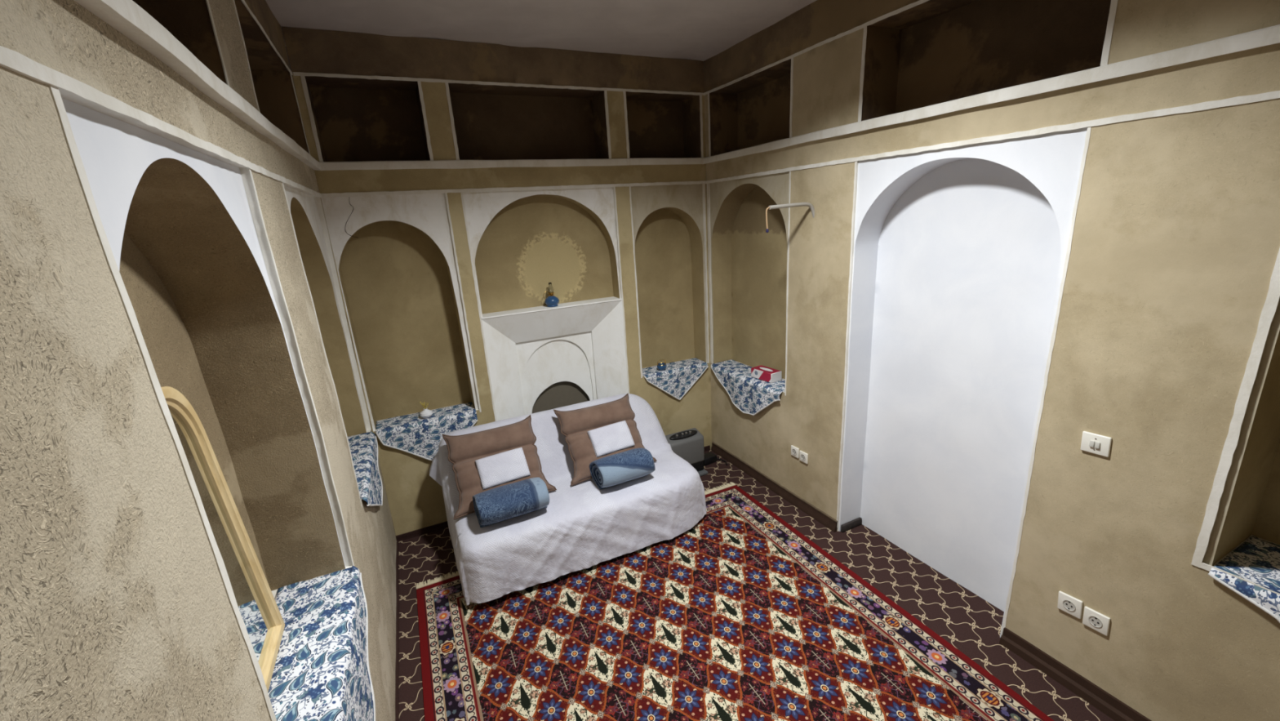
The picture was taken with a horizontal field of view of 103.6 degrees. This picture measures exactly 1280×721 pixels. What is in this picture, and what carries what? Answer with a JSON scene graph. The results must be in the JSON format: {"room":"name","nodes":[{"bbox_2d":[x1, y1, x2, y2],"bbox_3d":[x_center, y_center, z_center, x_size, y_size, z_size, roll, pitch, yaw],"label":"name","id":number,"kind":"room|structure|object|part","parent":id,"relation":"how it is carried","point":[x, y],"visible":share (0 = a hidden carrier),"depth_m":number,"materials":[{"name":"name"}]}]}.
{"room":"traditional dwelling","nodes":[
{"label":"traditional dwelling","id":0,"kind":"room"},
{"bbox_2d":[0,0,396,720],"bbox_3d":[-1.006,0.300,1.100,0.290,3.304,4.751,-11,17,-23],"label":"wall","id":1,"kind":"structure","parent":0,"point":[115,605],"depth_m":0.83,"materials":[{"name":"paint"}]},
{"bbox_2d":[0,45,321,197],"bbox_3d":[-0.932,-0.455,0.952,0.016,0.025,4.731,-11,17,-23],"label":"trim","id":2,"kind":"structure","parent":1,"relation":"attached to","point":[11,60],"depth_m":0.82,"materials":[{"name":"paint"}]},
{"bbox_2d":[74,0,321,170],"bbox_3d":[-0.938,-0.613,0.909,0.081,0.055,4.732,-11,17,-23],"label":"trim","id":3,"kind":"structure","parent":1,"relation":"attached to","point":[127,17],"depth_m":1.09,"materials":[{"name":"paint"}]},
{"bbox_3d":[-1.005,0.227,1.351,0.012,1.505,1.055,-11,17,-23],"label":"plaster panel","id":4,"kind":"part","parent":1,"relation":"part of","materials":[{"name":"paint"}]},
{"bbox_2d":[48,84,362,720],"bbox_3d":[-1.091,0.173,1.594,0.014,1.525,1.597,-11,17,-23],"label":"trim","id":5,"kind":"structure","parent":1,"relation":"attached to","point":[74,153],"depth_m":0.84,"materials":[{"name":"paint"}]},
{"bbox_2d":[205,0,310,154],"bbox_3d":[-1.036,-0.902,1.003,0.012,0.468,4.286,-11,17,-23],"label":"trim","id":6,"kind":"structure","parent":1,"relation":"attached to","point":[206,1],"depth_m":1.81,"materials":[{"name":"paint"}]},
{"bbox_2d":[240,0,292,75],"bbox_3d":[-0.970,-1.086,0.772,0.014,0.020,4.731,-11,17,-23],"label":"trim","id":7,"kind":"structure","parent":1,"relation":"attached to","point":[242,1],"depth_m":2.26,"materials":[{"name":"paint"}]},
{"bbox_3d":[-1.060,0.969,1.513,0.297,0.001,1.055,-11,18,-24],"label":"niche sill","id":8,"kind":"part","parent":1,"relation":"part of","materials":[{"name":"blue fabric"}]},
{"bbox_2d":[267,565,375,720],"bbox_3d":[-1.024,1.188,1.597,0.302,0.488,1.016,-11,18,-24],"label":"cloth","id":9,"kind":"object","parent":1,"relation":"in","point":[321,672],"visible":0.94,"depth_m":1.66,"materials":[{"name":"fabric"}]},
{"bbox_2d":[160,386,284,691],"bbox_3d":[-1.164,0.528,1.358,0.088,0.920,0.502,-11,18,-24],"label":"mirror","id":10,"kind":"object","parent":9,"relation":"on","point":[264,624],"visible":0.41,"depth_m":1.51,"materials":[{"name":"brown wood"}]},
{"bbox_3d":[-1.673,-0.132,2.744,0.013,1.505,1.065,-11,17,-23],"label":"plaster panel","id":11,"kind":"part","parent":1,"relation":"part of","materials":[{"name":"beige paint"}]},
{"bbox_2d":[346,431,382,506],"bbox_3d":[-1.674,0.764,2.957,0.271,0.345,0.977,-11,18,-24],"label":"cloth","id":12,"kind":"object","parent":1,"relation":"in","point":[363,446],"visible":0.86,"depth_m":3.02,"materials":[{"name":"fabric"}]},
{"bbox_2d":[395,541,399,720],"bbox_3d":[-0.777,1.856,1.605,0.024,0.014,4.701,-11,17,-23],"label":"baseboard","id":13,"kind":"structure","parent":1,"relation":"attached to","point":[397,667],"depth_m":2.75,"materials":[{"name":"brown wood"}]},
{"bbox_2d":[281,26,711,535],"bbox_3d":[-0.708,-0.530,3.920,2.765,3.304,0.283,-11,18,-24],"label":"wall","id":14,"kind":"structure","parent":0,"point":[393,255],"depth_m":3.65,"materials":[{"name":"yellow paint"}]},
{"bbox_3d":[-1.566,-0.313,3.405,0.710,1.535,0.006,-11,18,-24],"label":"plaster panel","id":15,"kind":"part","parent":14,"relation":"part of","materials":[{"name":"beige paint"}]},
{"bbox_3d":[-1.561,0.403,3.698,0.710,0.001,0.221,-11,18,-24],"label":"niche sill","id":16,"kind":"part","parent":14,"relation":"part of","materials":[{"name":"fabric"}]},
{"bbox_2d":[375,401,478,461],"bbox_3d":[-1.545,0.558,3.715,0.676,0.326,0.236,-11,18,-24],"label":"cloth","id":17,"kind":"object","parent":14,"relation":"in","point":[412,433],"visible":0.92,"depth_m":3.61,"materials":[{"name":"fabric"}]},
{"bbox_2d":[419,401,432,417],"bbox_3d":[-1.546,0.350,3.629,0.088,0.126,0.088,-11,18,-24],"label":"vase","id":18,"kind":"object","parent":17,"relation":"on","point":[425,413],"visible":1,"depth_m":3.61,"materials":[{"name":"white ceramic"}]},
{"bbox_2d":[293,71,703,95],"bbox_3d":[-0.729,-1.860,3.409,2.748,0.020,0.012,-11,18,-24],"label":"trim","id":19,"kind":"structure","parent":14,"relation":"attached to","point":[295,73],"depth_m":3.27,"materials":[{"name":"paint"}]},
{"bbox_2d":[300,75,703,161],"bbox_3d":[-0.708,-1.635,3.477,2.702,0.468,0.010,-11,18,-24],"label":"trim","id":20,"kind":"structure","parent":14,"relation":"attached to","point":[303,78],"depth_m":3.23,"materials":[{"name":"paint"}]},
{"bbox_2d":[319,157,703,170],"bbox_3d":[-0.698,-1.389,3.553,2.698,0.055,0.064,-11,18,-24],"label":"trim","id":21,"kind":"structure","parent":14,"relation":"attached to","point":[438,164],"depth_m":3.40,"materials":[{"name":"paint"}]},
{"bbox_2d":[320,181,705,197],"bbox_3d":[-0.691,-1.230,3.592,2.744,0.025,0.014,-11,18,-24],"label":"trim","id":22,"kind":"structure","parent":14,"relation":"attached to","point":[561,187],"depth_m":3.46,"materials":[{"name":"paint"}]},
{"bbox_3d":[-0.676,-0.816,3.730,1.105,0.855,0.008,-11,18,-24],"label":"plaster panel","id":23,"kind":"part","parent":14,"relation":"part of","materials":[{"name":"beige paint"}]},
{"bbox_2d":[395,444,710,541],"bbox_3d":[-0.559,1.067,4.242,2.730,0.047,0.028,-11,18,-24],"label":"baseboard","id":24,"kind":"structure","parent":14,"relation":"attached to","point":[443,525],"depth_m":3.75,"materials":[{"name":"brown wood"}]},
{"bbox_2d":[481,296,628,420],"bbox_3d":[-0.645,0.315,4.143,1.105,1.553,0.243,-11,18,-24],"label":"fireplace","id":25,"kind":"object","parent":14,"relation":"attached to","point":[540,358],"visible":0.58,"depth_m":4.07,"materials":[{"name":"paint"}]},
{"bbox_2d":[543,282,559,306],"bbox_3d":[-0.685,-0.506,3.865,0.120,0.180,0.112,-11,18,-24],"label":"oil lamp","id":26,"kind":"object","parent":25,"relation":"on","point":[551,300],"visible":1,"depth_m":3.84,"materials":[{"name":"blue glass"}]},
{"bbox_3d":[-0.680,-0.511,3.868,0.044,0.029,0.050,5,18,27],"label":"burner","id":27,"kind":"part","parent":26,"relation":"part of","materials":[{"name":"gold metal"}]},
{"bbox_3d":[-0.653,0.426,4.226,0.630,1.295,0.008,-11,18,-24],"label":"panel","id":28,"kind":"part","parent":25,"relation":"part of","materials":[{"name":"paint"}]},
{"bbox_2d":[444,183,709,421],"bbox_3d":[-0.313,-0.274,4.028,2.037,2.105,0.010,-11,18,-24],"label":"trim","id":29,"kind":"structure","parent":14,"relation":"attached to","point":[446,193],"depth_m":3.81,"materials":[{"name":"paint"}]},
{"bbox_3d":[0.264,-0.665,4.240,0.665,1.540,0.006,-11,18,-24],"label":"plaster panel","id":30,"kind":"part","parent":14,"relation":"part of","materials":[{"name":"beige paint"}]},
{"bbox_2d":[642,357,708,399],"bbox_3d":[0.292,0.193,4.547,0.645,0.296,0.224,-11,18,-24],"label":"cloth","id":31,"kind":"object","parent":14,"relation":"in","point":[678,377],"visible":0.95,"depth_m":4.47,"materials":[{"name":"fabric"}]},
{"bbox_2d":[657,359,666,370],"bbox_3d":[0.190,0.037,4.415,0.084,0.090,0.084,-11,18,-24],"label":"pot","id":32,"kind":"object","parent":31,"relation":"on","point":[661,366],"visible":1,"depth_m":4.39,"materials":[{"name":"blue ceramic"}]},
{"bbox_2d":[657,363,666,370],"bbox_3d":[0.191,0.056,4.420,0.084,0.050,0.084,-11,18,-24],"label":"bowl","id":33,"kind":"object","parent":32,"relation":"on","point":[661,366],"depth_m":4.39,"materials":[{"name":"blue ceramic"}]},
{"bbox_2d":[265,0,817,61],"bbox_3d":[0.296,-1.601,1.440,3.600,0.018,5.150,-11,18,-24],"label":"ceiling","id":34,"kind":"structure","parent":0,"point":[701,30],"depth_m":2.94,"materials":[{"name":"paint"}]},
{"bbox_2d":[398,448,1115,720],"bbox_3d":[0.545,1.603,2.220,3.170,0.001,4.780,-11,18,-24],"label":"floor","id":35,"kind":"structure","parent":0,"point":[970,623],"depth_m":2.92,"materials":[{"name":"carpet"}]},
{"bbox_2d":[665,427,707,475],"bbox_3d":[0.371,0.804,4.318,0.370,0.396,0.200,-11,18,-24],"label":"heater","id":36,"kind":"object","parent":35,"relation":"on","point":[688,444],"visible":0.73,"depth_m":4.27,"materials":[{"name":"grey plastic"}]},
{"bbox_3d":[0.369,0.629,4.272,0.270,0.025,0.080,-11,18,-24],"label":"control panel","id":37,"kind":"part","parent":36,"relation":"part of","materials":[{"name":"black plastic"}]},
{"bbox_2d":[691,461,703,471],"bbox_3d":[0.375,0.925,4.360,0.340,0.085,0.134,-11,18,-24],"label":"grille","id":38,"kind":"object","parent":36,"relation":"attached to","point":[699,465],"depth_m":4.35,"materials":[{"name":"black plastic"}]},
{"bbox_2d":[702,451,727,466],"bbox_3d":[0.662,0.897,4.530,0.201,0.065,0.213,-13,18,-30],"label":"power adapter","id":39,"kind":"object","parent":35,"relation":"on","point":[709,457],"visible":0.88,"depth_m":4.53,"materials":[{"name":"black plastic"}]},
{"bbox_2d":[416,481,1053,720],"bbox_3d":[0.461,1.638,2.094,2.448,0.011,3.717,-11,18,-23],"label":"rug","id":40,"kind":"object","parent":35,"relation":"on","point":[739,615],"visible":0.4,"depth_m":2.65,"materials":[{"name":"carpet"}]},
{"bbox_2d":[429,393,706,604],"bbox_3d":[-0.483,0.846,3.550,1.779,0.815,0.959,-11,18,-24],"label":"sofa","id":41,"kind":"object","parent":40,"relation":"on","point":[583,525],"visible":0.69,"depth_m":3.29,"materials":[{"name":"white woven fabric"}]},
{"bbox_2d":[441,414,556,519],"bbox_3d":[-0.953,0.684,3.364,0.667,0.436,0.377,-11,18,-24],"label":"pillow","id":42,"kind":"object","parent":41,"relation":"on","point":[464,450],"visible":0.7,"depth_m":3.33,"materials":[{"name":"brown fabric"}]},
{"bbox_2d":[475,447,530,489],"bbox_3d":[-0.895,0.703,3.295,0.314,0.170,0.145,-11,18,-26],"label":"sheet","id":43,"kind":"object","parent":42,"relation":"on","point":[507,466],"visible":1,"depth_m":3.27,"materials":[{"name":"white fabric"}]},
{"bbox_2d":[472,476,549,527],"bbox_3d":[-0.801,0.872,3.134,0.426,0.186,0.289,-11,18,-25],"label":"rolled blanket","id":44,"kind":"object","parent":41,"relation":"on","point":[505,502],"visible":1,"depth_m":3.04,"materials":[{"name":"blue fabric"}]},
{"bbox_2d":[553,393,657,485],"bbox_3d":[-0.267,0.552,3.676,0.667,0.436,0.379,-11,18,-24],"label":"pillow","id":45,"kind":"object","parent":41,"relation":"on","point":[575,424],"visible":0.62,"depth_m":3.62,"materials":[{"name":"brown fabric"}]},
{"bbox_2d":[586,420,635,457],"bbox_3d":[-0.204,0.560,3.615,0.305,0.170,0.145,-11,18,-26],"label":"sheet","id":46,"kind":"object","parent":45,"relation":"on","point":[615,437],"visible":1,"depth_m":3.59,"materials":[{"name":"white fabric"}]},
{"bbox_2d":[589,447,655,488],"bbox_3d":[-0.124,0.731,3.463,0.393,0.193,0.279,-11,18,-25],"label":"rolled blanket","id":47,"kind":"object","parent":41,"relation":"on","point":[620,468],"visible":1,"depth_m":3.37,"materials":[{"name":"blue fabric"}]},
{"bbox_2d":[703,0,1279,720],"bbox_3d":[1.805,-0.244,2.379,0.416,3.304,4.752,-11,18,-24],"label":"wall","id":48,"kind":"structure","parent":0,"point":[959,252],"depth_m":2.30,"materials":[{"name":"beige paint"}]},
{"bbox_2d":[711,359,785,415],"bbox_3d":[0.938,0.261,4.218,0.252,0.313,0.919,-11,18,-24],"label":"cloth","id":49,"kind":"object","parent":48,"relation":"in","point":[751,395],"visible":0.89,"depth_m":4.14,"materials":[{"name":"fabric"}]},
{"bbox_2d":[751,364,782,382],"bbox_3d":[1.011,0.106,4.037,0.115,0.076,0.225,-13,18,-30],"label":"tissue box","id":50,"kind":"object","parent":49,"relation":"on","point":[767,374],"visible":1,"depth_m":3.98,"materials":[{"name":"red cardboard"}]},
{"bbox_3d":[0.830,-0.611,3.938,0.009,1.545,0.955,-11,18,-24],"label":"plaster panel","id":51,"kind":"part","parent":48,"relation":"part of","materials":[{"name":"beige paint"}]},
{"bbox_2d":[711,441,837,532],"bbox_3d":[1.022,0.979,4.134,0.038,0.085,1.510,-11,18,-24],"label":"baseboard","id":52,"kind":"structure","parent":48,"relation":"attached to","point":[809,508],"depth_m":3.97,"materials":[{"name":"brown wood"}]},
{"bbox_2d":[765,202,814,232],"bbox_3d":[0.944,-0.891,3.129,0.393,0.166,0.029,-10,17,-21],"label":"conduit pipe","id":53,"kind":"object","parent":48,"relation":"attached to","point":[797,204],"visible":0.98,"depth_m":3.09,"materials":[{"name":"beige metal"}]},
{"bbox_2d":[791,444,799,457],"bbox_3d":[1.148,0.676,3.731,0.015,0.078,0.078,-11,16,-24],"label":"wall socket","id":54,"kind":"object","parent":48,"relation":"attached to","point":[794,451],"visible":1,"depth_m":3.72,"materials":[{"name":"beige plastic"}]},
{"bbox_2d":[799,450,808,463],"bbox_3d":[1.188,0.701,3.656,0.015,0.078,0.078,-11,16,-24],"label":"wall socket","id":55,"kind":"object","parent":48,"relation":"attached to","point":[803,456],"visible":1,"depth_m":3.65,"materials":[{"name":"beige plastic"}]},
{"bbox_2d":[703,0,929,95],"bbox_3d":[1.552,-1.574,1.921,0.015,0.020,4.730,-11,18,-24],"label":"trim","id":56,"kind":"structure","parent":48,"relation":"attached to","point":[918,2],"depth_m":2.85,"materials":[{"name":"paint"}]},
{"bbox_2d":[840,516,862,532],"bbox_3d":[1.474,1.145,3.512,0.185,0.055,0.020,-11,18,-24],"label":"baseboard","id":57,"kind":"structure","parent":48,"relation":"attached to","point":[847,526],"depth_m":3.50,"materials":[{"name":"wood"}]},
{"bbox_2d":[706,126,1091,635],"bbox_3d":[1.195,-0.032,3.349,0.013,2.375,2.597,-11,18,-24],"label":"trim","id":58,"kind":"structure","parent":48,"relation":"attached to","point":[1089,128],"depth_m":2.40,"materials":[{"name":"paint"}]},
{"bbox_2d":[707,0,1118,156],"bbox_3d":[1.474,-1.393,2.163,0.012,0.468,4.215,-11,18,-24],"label":"trim","id":59,"kind":"structure","parent":48,"relation":"attached to","point":[1113,5],"depth_m":2.68,"materials":[{"name":"paint"}]},
{"bbox_3d":[1.542,0.148,2.704,0.011,2.405,1.065,-11,18,-24],"label":"plaster panel","id":60,"kind":"part","parent":48,"relation":"part of","materials":[{"name":"white paint"}]},
{"bbox_2d":[703,24,1279,164],"bbox_3d":[1.581,-1.101,2.057,0.077,0.055,4.730,-11,18,-24],"label":"trim","id":61,"kind":"structure","parent":48,"relation":"attached to","point":[1269,35],"depth_m":1.95,"materials":[{"name":"paint"}]},
{"bbox_2d":[705,90,1279,183],"bbox_3d":[1.590,-0.944,2.101,0.019,0.025,4.730,-11,18,-24],"label":"trim","id":62,"kind":"structure","parent":48,"relation":"attached to","point":[1237,100],"depth_m":1.99,"materials":[{"name":"paint"}]},
{"bbox_2d":[1057,591,1083,618],"bbox_3d":[1.918,1.090,2.248,0.015,0.094,0.094,-11,18,-24],"label":"wall socket","id":63,"kind":"object","parent":48,"relation":"attached to","point":[1068,603],"visible":1,"depth_m":2.24,"materials":[{"name":"beige plastic"}]},
{"bbox_2d":[999,626,1151,720],"bbox_3d":[2.301,1.621,1.620,0.046,0.086,2.125,-11,18,-24],"label":"baseboard","id":64,"kind":"structure","parent":48,"relation":"attached to","point":[1108,704],"depth_m":2.28,"materials":[{"name":"brown wood"}]},
{"bbox_2d":[1080,431,1111,457],"bbox_3d":[1.852,0.340,2.049,0.019,0.088,0.098,-11,18,-24],"label":"light switch","id":65,"kind":"object","parent":48,"relation":"attached to","point":[1095,443],"visible":1,"depth_m":2.04,"materials":[{"name":"beige plastic"}]},
{"bbox_2d":[1082,605,1110,635],"bbox_3d":[1.960,1.119,2.165,0.015,0.093,0.093,-11,18,-24],"label":"wall socket","id":66,"kind":"object","parent":48,"relation":"attached to","point":[1100,622],"visible":1,"depth_m":2.16,"materials":[{"name":"beige plastic"}]},
{"bbox_2d":[1191,248,1279,595],"bbox_3d":[2.222,0.114,1.170,0.012,1.576,1.082,-11,18,-25],"label":"trim","id":67,"kind":"structure","parent":48,"relation":"attached to","point":[1268,310],"depth_m":1.68,"materials":[{"name":"paint"}]},
{"bbox_3d":[2.238,0.106,1.166,0.009,1.560,1.055,-11,18,-25],"label":"plaster panel","id":68,"kind":"part","parent":48,"relation":"part of","materials":[{"name":"beige paint"}]},
{"bbox_2d":[1208,534,1279,622],"bbox_3d":[2.432,0.991,1.488,0.404,0.355,1.007,-11,18,-24],"label":"cloth","id":69,"kind":"object","parent":48,"relation":"in","point":[1256,560],"visible":1,"depth_m":1.78,"materials":[{"name":"fabric"}]},
{"bbox_3d":[2.442,0.824,1.453,0.376,0.001,1.055,-11,18,-24],"label":"niche sill","id":70,"kind":"part","parent":48,"relation":"part of","materials":[{"name":"blue fabric"}]}
]}

